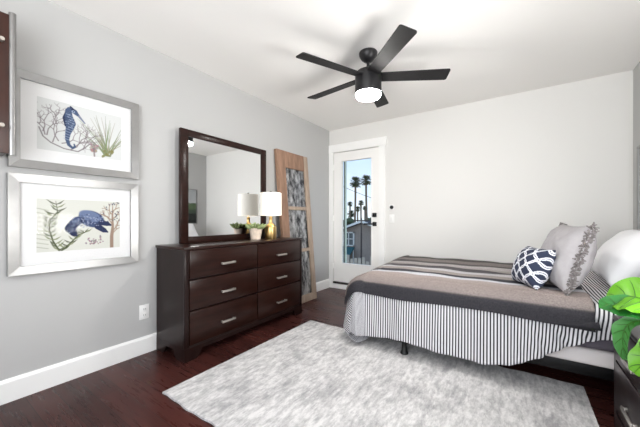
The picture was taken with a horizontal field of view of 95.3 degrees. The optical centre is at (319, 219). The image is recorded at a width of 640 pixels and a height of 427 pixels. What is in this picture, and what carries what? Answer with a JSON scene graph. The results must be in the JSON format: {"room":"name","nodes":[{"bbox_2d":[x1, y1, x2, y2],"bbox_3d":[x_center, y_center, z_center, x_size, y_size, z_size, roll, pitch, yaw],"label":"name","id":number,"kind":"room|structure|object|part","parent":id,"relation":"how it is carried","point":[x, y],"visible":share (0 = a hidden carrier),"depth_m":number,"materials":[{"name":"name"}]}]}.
{"room":"bedroom","nodes":[
{"label":"bedroom","id":0,"kind":"room"},
{"bbox_2d":[0,0,328,380],"bbox_3d":[-1.380,-0.165,2.523,0.120,2.490,5.257,0,0,34],"label":"wall","id":1,"kind":"structure","parent":0,"point":[47,318],"depth_m":2.24,"materials":[{"name":"grey paint"}]},
{"bbox_2d":[0,11,15,156],"bbox_3d":[-1.907,-0.744,1.438,0.230,0.783,0.549,0,0,34],"label":"upper cabinet","id":2,"kind":"object","parent":1,"relation":"attached to","point":[7,21],"visible":1,"depth_m":1.59,"materials":[{"name":"brown wood"}]},
{"bbox_3d":[-1.854,-0.740,1.385,0.020,0.760,0.522,0,0,34],"label":"cabinet door","id":3,"kind":"part","parent":2,"relation":"part of","materials":[{"name":"brown wood"}]},
{"bbox_3d":[-1.697,-0.744,1.609,0.031,0.783,0.031,0,0,34],"label":"edge trim","id":4,"kind":"part","parent":2,"relation":"part of","materials":[{"name":"silver metal"}]},
{"bbox_2d":[7,172,137,276],"bbox_3d":[-1.639,0.030,2.007,0.031,0.610,0.709,0,0,34],"label":"framed picture","id":5,"kind":"object","parent":1,"relation":"attached to","point":[54,223],"visible":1,"depth_m":1.95,"materials":[{"name":"white paper"}]},
{"bbox_2d":[36,198,119,252],"bbox_3d":[-1.641,0.038,2.011,0.001,0.340,0.460,0,0,34],"label":"art print","id":6,"kind":"object","parent":5,"relation":"attached to","point":[61,224],"depth_m":1.99},
{"bbox_2d":[8,67,138,179],"bbox_3d":[-1.637,-0.609,2.010,0.031,0.590,0.709,0,0,34],"label":"framed picture","id":7,"kind":"object","parent":1,"relation":"attached to","point":[61,126],"visible":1,"depth_m":1.97,"materials":[{"name":"white paper"}]},
{"bbox_2d":[37,96,120,160],"bbox_3d":[-1.638,-0.608,2.016,0.001,0.329,0.468,0,0,34],"label":"art print","id":8,"kind":"object","parent":7,"relation":"attached to","point":[61,127],"depth_m":1.99},
{"bbox_2d":[139,304,148,319],"bbox_3d":[-1.417,0.747,2.353,0.010,0.117,0.074,0,0,34],"label":"wall outlet","id":9,"kind":"object","parent":1,"relation":"attached to","point":[143,309],"visible":1,"depth_m":2.35,"materials":[{"name":"white plastic"}]},
{"bbox_2d":[0,279,329,404],"bbox_3d":[-1.324,1.012,2.485,0.016,0.136,5.257,0,0,34],"label":"baseboard","id":10,"kind":"structure","parent":1,"relation":"attached to","point":[23,385],"depth_m":1.97,"materials":[{"name":"white paint"}]},
{"bbox_2d":[0,287,614,426],"bbox_3d":[0.072,1.140,1.534,3.634,0.120,5.497,0,0,34],"label":"floor","id":11,"kind":"structure","parent":0,"point":[128,393],"depth_m":1.87,"materials":[{"name":"brown wood"}]},
{"bbox_2d":[156,237,301,363],"bbox_3d":[-0.770,0.646,2.883,0.448,0.868,1.446,0,0,34],"label":"dresser","id":12,"kind":"object","parent":11,"relation":"on","point":[208,293],"visible":0.98,"depth_m":2.45,"materials":[{"name":"brown wood"}]},
{"bbox_2d":[179,127,265,243],"bbox_3d":[-0.936,-0.293,2.964,0.056,1.009,1.036,0,0,34],"label":"dresser mirror","id":13,"kind":"object","parent":12,"relation":"on","point":[222,181],"visible":0.86,"depth_m":2.84,"materials":[{"name":"brown wood"}]},
{"bbox_3d":[-0.803,0.836,2.507,0.022,0.256,0.692,0,0,34],"label":"drawer","id":14,"kind":"part","parent":12,"relation":"part of","materials":[{"name":"brown wood"}]},
{"bbox_3d":[-0.803,0.582,2.507,0.022,0.227,0.692,0,0,34],"label":"drawer","id":15,"kind":"part","parent":12,"relation":"part of","materials":[{"name":"brown wood"}]},
{"bbox_3d":[-0.803,0.346,2.507,0.022,0.217,0.692,0,0,34],"label":"drawer","id":16,"kind":"part","parent":12,"relation":"part of","materials":[{"name":"brown wood"}]},
{"bbox_3d":[-0.782,0.858,2.493,0.029,0.018,0.140,0,0,34],"label":"handle","id":17,"kind":"part","parent":12,"relation":"part of","materials":[{"name":"silver metal"}]},
{"bbox_3d":[-0.782,0.604,2.493,0.029,0.018,0.140,0,0,34],"label":"handle","id":18,"kind":"part","parent":12,"relation":"part of","materials":[{"name":"silver metal"}]},
{"bbox_3d":[-0.782,0.368,2.493,0.029,0.018,0.140,0,0,34],"label":"handle","id":19,"kind":"part","parent":12,"relation":"part of","materials":[{"name":"silver metal"}]},
{"bbox_2d":[249,228,261,239],"bbox_3d":[-0.681,0.151,3.089,0.142,0.120,0.142,0,0,34],"label":"pot","id":20,"kind":"object","parent":12,"relation":"on","point":[255,233],"depth_m":3.04,"materials":[{"name":"ceramic"}]},
{"bbox_2d":[245,222,266,239],"bbox_3d":[-0.673,0.119,3.094,0.218,0.186,0.224,0,0,14],"label":"potted succulent","id":21,"kind":"object","parent":12,"relation":"on","point":[255,229],"visible":1,"depth_m":3.04,"materials":[{"name":"ceramic"}]},
{"bbox_2d":[260,191,281,238],"bbox_3d":[-0.539,-0.050,3.196,0.236,0.524,0.236,0,0,34],"label":"table lamp","id":22,"kind":"object","parent":12,"relation":"on","point":[270,202],"visible":0.99,"depth_m":3.12,"materials":[{"name":"white fabric"}]},
{"bbox_3d":[-0.539,-0.166,3.196,0.236,0.249,0.236,0,0,34],"label":"lamp shade","id":23,"kind":"part","parent":22,"relation":"part of","materials":[{"name":"white fabric"}]},
{"bbox_3d":[-0.420,0.836,3.069,0.022,0.256,0.648,0,0,34],"label":"drawer","id":24,"kind":"part","parent":12,"relation":"part of","materials":[{"name":"brown wood"}]},
{"bbox_3d":[-0.420,0.582,3.069,0.022,0.227,0.648,0,0,34],"label":"drawer","id":25,"kind":"part","parent":12,"relation":"part of","materials":[{"name":"brown wood"}]},
{"bbox_3d":[-0.420,0.346,3.069,0.022,0.217,0.648,0,0,34],"label":"drawer","id":26,"kind":"part","parent":12,"relation":"part of","materials":[{"name":"brown wood"}]},
{"bbox_2d":[274,148,316,302],"bbox_3d":[-0.304,0.106,3.797,0.207,1.950,0.634,0,0,34],"label":"wood panel","id":27,"kind":"object","parent":11,"relation":"on","point":[292,177],"depth_m":3.85,"materials":[{"name":"brown wood"}]},
{"bbox_3d":[-0.348,-0.763,3.865,0.038,0.210,0.396,-6,-3,34],"label":"rail","id":28,"kind":"part","parent":27,"relation":"part of","materials":[{"name":"orange wood"}]},
{"bbox_3d":[-0.325,-0.412,3.849,0.006,0.495,0.396,-6,-3,34],"label":"glass pane","id":29,"kind":"part","parent":27,"relation":"part of","materials":[{"name":"grey glass"}]},
{"bbox_3d":[-0.304,-0.143,3.835,0.038,0.045,0.396,-6,-3,34],"label":"rail","id":30,"kind":"part","parent":27,"relation":"part of","materials":[{"name":"beige wood"}]},
{"bbox_3d":[-0.287,0.131,3.823,0.006,0.505,0.396,-6,-3,34],"label":"glass pane","id":31,"kind":"part","parent":27,"relation":"part of","materials":[{"name":"grey glass"}]},
{"bbox_3d":[-0.246,0.707,3.795,0.006,0.560,0.396,-6,-3,34],"label":"glass pane","id":32,"kind":"part","parent":27,"relation":"part of","materials":[{"name":"grey glass"}]},
{"bbox_3d":[-0.221,1.032,3.778,0.038,0.094,0.396,-6,-3,34],"label":"rail","id":33,"kind":"part","parent":27,"relation":"part of","materials":[{"name":"beige wood"}]},
{"bbox_2d":[162,320,598,426],"bbox_3d":[0.355,1.073,1.835,2.165,0.013,1.563,0,0,34],"label":"area rug","id":34,"kind":"object","parent":11,"relation":"on","point":[311,374],"visible":0.98,"depth_m":1.83,"materials":[{"name":"grey carpet"}]},
{"bbox_2d":[400,342,613,381],"bbox_3d":[1.587,0.977,2.605,2.030,0.204,1.567,0,0,34],"label":"frame","id":35,"kind":"object","parent":11,"relation":"on","point":[547,361],"visible":0.09,"depth_m":1.79,"materials":[{"name":"black metal"}]},
{"bbox_3d":[0.671,1.005,2.320,0.064,0.122,0.064,0,0,34],"label":"leg","id":36,"kind":"part","parent":35,"relation":"part of","materials":[{"name":"black metal"}]},
{"bbox_2d":[546,346,613,369],"bbox_3d":[1.625,0.826,2.632,2.002,0.096,1.490,0,0,34],"label":"box spring","id":37,"kind":"object","parent":35,"relation":"on","point":[605,359],"visible":0.02,"depth_m":1.75,"materials":[{"name":"white fabric"}]},
{"bbox_2d":[577,340,613,351],"bbox_3d":[1.615,0.645,2.634,2.024,0.263,1.512,0,0,34],"label":"mattress","id":38,"kind":"object","parent":37,"relation":"on","point":[605,345],"visible":0.02,"depth_m":1.70,"materials":[{"name":"grey fabric"}]},
{"bbox_2d":[343,270,615,365],"bbox_3d":[1.457,0.776,2.656,2.318,0.558,1.659,0,0,34],"label":"sheet","id":39,"kind":"object","parent":38,"relation":"on","point":[481,337],"visible":0.39,"depth_m":2.05,"materials":[{"name":"white fabric"}]},
{"bbox_2d":[344,255,600,332],"bbox_3d":[1.278,0.602,2.809,1.807,0.295,1.670,0,0,34],"label":"blanket","id":40,"kind":"object","parent":39,"relation":"on","point":[489,286],"visible":0.84,"depth_m":2.14,"materials":[{"name":"grey fabric"}]},
{"bbox_2d":[511,246,555,289],"bbox_3d":[1.518,0.335,2.083,0.209,0.267,0.330,0,0,9],"label":"patterned cushion","id":41,"kind":"object","parent":40,"relation":"on","point":[532,267],"visible":0.98,"depth_m":1.97,"materials":[{"name":"blue fabric"}]},
{"bbox_2d":[540,222,599,295],"bbox_3d":[1.720,0.255,2.053,0.284,0.481,0.604,0,0,25],"label":"cushion","id":42,"kind":"object","parent":40,"relation":"on","point":[575,247],"visible":0.77,"depth_m":1.84,"materials":[{"name":"grey fabric"}]},
{"bbox_2d":[591,229,639,286],"bbox_3d":[2.367,0.280,2.260,0.368,0.396,0.786,0,0,34],"label":"pillow","id":43,"kind":"object","parent":39,"relation":"on","point":[617,259],"visible":0.79,"depth_m":2.07,"materials":[{"name":"white fabric"}]},
{"bbox_2d":[613,315,639,426],"bbox_3d":[1.543,0.791,1.147,0.485,0.578,0.642,0,0,34],"label":"nightstand","id":44,"kind":"object","parent":11,"relation":"on","point":[626,382],"visible":0.66,"depth_m":1.33,"materials":[{"name":"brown wood"}]},
{"bbox_2d":[599,277,639,376],"bbox_3d":[1.496,0.347,1.101,0.533,0.566,0.489,0,0,12],"label":"leafy houseplant","id":45,"kind":"object","parent":44,"relation":"on","point":[622,298],"visible":1,"depth_m":1.28,"materials":[{"name":"green plant"}]},
{"bbox_3d":[1.372,0.852,1.264,0.022,0.247,0.559,0,0,34],"label":"drawer","id":46,"kind":"part","parent":44,"relation":"part of","materials":[{"name":"brown wood"}]},
{"bbox_3d":[1.372,0.625,1.264,0.022,0.186,0.559,0,0,34],"label":"drawer","id":47,"kind":"part","parent":44,"relation":"part of","materials":[{"name":"brown wood"}]},
{"bbox_3d":[1.353,0.640,1.278,0.024,0.018,0.150,0,0,34],"label":"handle","id":48,"kind":"part","parent":44,"relation":"part of","materials":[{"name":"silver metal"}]},
{"bbox_3d":[1.353,0.867,1.278,0.024,0.018,0.150,0,0,34],"label":"handle","id":49,"kind":"part","parent":44,"relation":"part of","materials":[{"name":"silver metal"}]},
{"bbox_2d":[49,0,639,130],"bbox_3d":[0.072,-1.470,1.534,3.634,0.120,5.497,0,0,34],"label":"ceiling","id":50,"kind":"structure","parent":0,"point":[491,49],"depth_m":2.30,"materials":[{"name":"white paint"}]},
{"bbox_2d":[296,24,449,107],"bbox_3d":[0.392,-1.216,2.494,1.252,0.388,1.269,0,0,34],"label":"ceiling fan","id":51,"kind":"object","parent":50,"relation":"hanging from","point":[368,79],"visible":1,"depth_m":2.37,"materials":[{"name":"black metal"}]},
{"bbox_3d":[0.091,-1.199,2.271,0.570,0.034,0.127,0,0,-31],"label":"blade","id":52,"kind":"part","parent":51,"relation":"part of","materials":[{"name":"black wood"}]},
{"bbox_3d":[0.127,-1.199,2.705,0.570,0.034,0.127,0,0,41],"label":"blade","id":53,"kind":"part","parent":51,"relation":"part of","materials":[{"name":"black wood"}]},
{"bbox_2d":[356,88,380,101],"bbox_3d":[0.407,-1.041,2.463,0.210,0.038,0.210,0,0,34],"label":"diffuser","id":54,"kind":"object","parent":51,"relation":"attached to","point":[362,94],"depth_m":2.41,"materials":[{"name":"white glass"}]},
{"bbox_3d":[0.550,-1.199,2.804,0.127,0.034,0.570,0,0,23],"label":"blade","id":55,"kind":"part","parent":51,"relation":"part of","materials":[{"name":"black wood"}]},
{"bbox_3d":[0.492,-1.199,2.103,0.127,0.034,0.570,0,0,-13],"label":"blade","id":56,"kind":"part","parent":51,"relation":"part of","materials":[{"name":"black wood"}]},
{"bbox_3d":[0.776,-1.199,2.432,0.570,0.034,0.127,0,0,5],"label":"blade","id":57,"kind":"part","parent":51,"relation":"part of","materials":[{"name":"black wood"}]},
{"bbox_2d":[329,70,632,284],"bbox_3d":[1.586,-0.165,3.756,3.634,2.490,0.120,0,0,34],"label":"wall","id":58,"kind":"structure","parent":0,"point":[489,179],"depth_m":3.32,"materials":[{"name":"white paint"}]},
{"bbox_2d":[333,147,378,284],"bbox_3d":[0.545,-0.020,4.423,0.773,2.048,0.129,0,0,37],"label":"door","id":59,"kind":"structure","parent":58,"relation":"in","point":[345,272],"depth_m":4.51,"materials":[{"name":"white paint"}]},
{"bbox_2d":[329,136,386,289],"bbox_3d":[0.541,-0.045,4.378,0.962,2.250,0.028,0,0,34],"label":"door frame","id":60,"kind":"structure","parent":58,"relation":"attached to","point":[381,142],"depth_m":4.27,"materials":[{"name":"white paint"}]},
{"bbox_3d":[0.177,0.015,4.632,0.074,2.130,0.018,0,0,34],"label":"jamb casing","id":61,"kind":"part","parent":60,"relation":"part of","materials":[{"name":"white paint"}]},
{"bbox_3d":[0.881,0.015,4.153,0.090,2.130,0.018,0,0,34],"label":"jamb casing","id":62,"kind":"part","parent":60,"relation":"part of","materials":[{"name":"white paint"}]},
{"bbox_2d":[389,214,393,222],"bbox_3d":[1.002,-0.013,4.075,0.074,0.115,0.009,0,0,34],"label":"light switch","id":63,"kind":"object","parent":58,"relation":"attached to","point":[391,216],"visible":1,"depth_m":4.07,"materials":[{"name":"white plastic"}]},
{"bbox_2d":[633,62,639,229],"bbox_3d":[1.524,-0.165,0.545,0.120,2.490,5.257,0,0,34],"label":"wall","id":64,"kind":"structure","parent":0,"point":[636,71],"depth_m":2.70,"materials":[{"name":"grey paint"}]},
{"bbox_2d":[637,145,639,229],"bbox_3d":[2.624,-0.270,2.296,0.031,0.740,0.650,0,0,34],"label":"framed picture","id":65,"kind":"object","parent":64,"relation":"attached to","point":[638,147],"visible":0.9,"depth_m":2.55,"materials":[{"name":"silver metal"}]},
{"label":"outside","id":66,"kind":"structure","parent":0,"visible":0},
{"bbox_3d":[22.790,4.180,60.099,110.000,0.200,115.000,0,0,34],"label":"ground","id":67,"kind":"structure","parent":66,"visible":0},
{"bbox_2d":[343,247,353,263],"bbox_3d":[0.987,2.780,15.499,1.380,2.600,0.970,0,0,34],"label":"canopy","id":68,"kind":"object","parent":67,"relation":"on","point":[349,249],"visible":0.1,"depth_m":15.43,"materials":[{"name":"teal fabric"}]},
{"bbox_2d":[348,201,352,217],"bbox_3d":[6.064,0.216,58.783,1.207,7.727,1.275,0,0,3],"label":"palm tree","id":69,"kind":"object","parent":67,"relation":"on","point":[350,203],"visible":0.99,"depth_m":58.69,"materials":[{"name":"green plant"}]},
{"bbox_2d":[350,176,361,222],"bbox_3d":[5.514,-1.308,44.683,2.088,10.799,2.204,0,0,34],"label":"palm tree","id":70,"kind":"object","parent":67,"relation":"on","point":[357,180],"visible":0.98,"depth_m":44.57,"materials":[{"name":"green plant"}]},
{"bbox_3d":[5.514,-5.727,44.683,2.088,1.962,2.204,0,0,34],"label":"crown","id":71,"kind":"part","parent":70,"relation":"part of","materials":[{"name":"green plant"}]},
{"bbox_2d":[343,220,370,264],"bbox_3d":[3.981,2.065,17.834,5.800,4.030,6.640,0,0,34],"label":"neighbor house","id":72,"kind":"structure","parent":67,"relation":"on","point":[354,229],"depth_m":15.51,"materials":[{"name":"grey paint"}]},
{"bbox_3d":[1.573,1.060,15.844,0.560,0.660,0.020,0,0,34],"label":"pane","id":73,"kind":"part","parent":72,"relation":"part of","materials":[{"name":"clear glass"}]},
{"bbox_2d":[343,217,370,226],"bbox_3d":[7.057,1.803,50.952,15.093,4.555,5.220,0,0,34],"label":"shrubs","id":74,"kind":"object","parent":67,"relation":"on","point":[349,220],"visible":0.09,"depth_m":50.62,"materials":[{"name":"green plant"}]},
{"bbox_2d":[347,255,370,264],"bbox_3d":[1.801,2.650,9.705,2.150,2.820,0.070,0,0,34],"label":"picket fence","id":75,"kind":"object","parent":67,"relation":"on","point":[363,258],"visible":0.16,"depth_m":9.97,"materials":[{"name":"grey wood"}]},
{"bbox_2d":[358,200,363,219],"bbox_3d":[7.792,0.204,55.248,1.307,7.751,1.130,0,0,34],"label":"palm tree","id":76,"kind":"object","parent":67,"relation":"on","point":[360,201],"visible":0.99,"depth_m":55.09,"materials":[{"name":"green plant"}]},
{"bbox_2d":[354,218,368,263],"bbox_3d":[1.970,2.005,13.904,0.800,4.150,0.097,0,0,34],"label":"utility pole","id":77,"kind":"object","parent":67,"relation":"on","point":[361,220],"visible":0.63,"depth_m":13.87,"materials":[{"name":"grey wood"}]},
{"bbox_2d":[360,174,370,219],"bbox_3d":[6.887,-1.372,43.681,1.913,10.931,1.770,0,0,34],"label":"palm tree","id":78,"kind":"object","parent":67,"relation":"on","point":[365,182],"visible":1,"depth_m":43.54,"materials":[{"name":"green plant"}]},
{"bbox_3d":[6.887,-5.935,43.681,1.913,1.805,1.770,0,0,34],"label":"crown","id":79,"kind":"part","parent":78,"relation":"part of","materials":[{"name":"green plant"}]}
]}

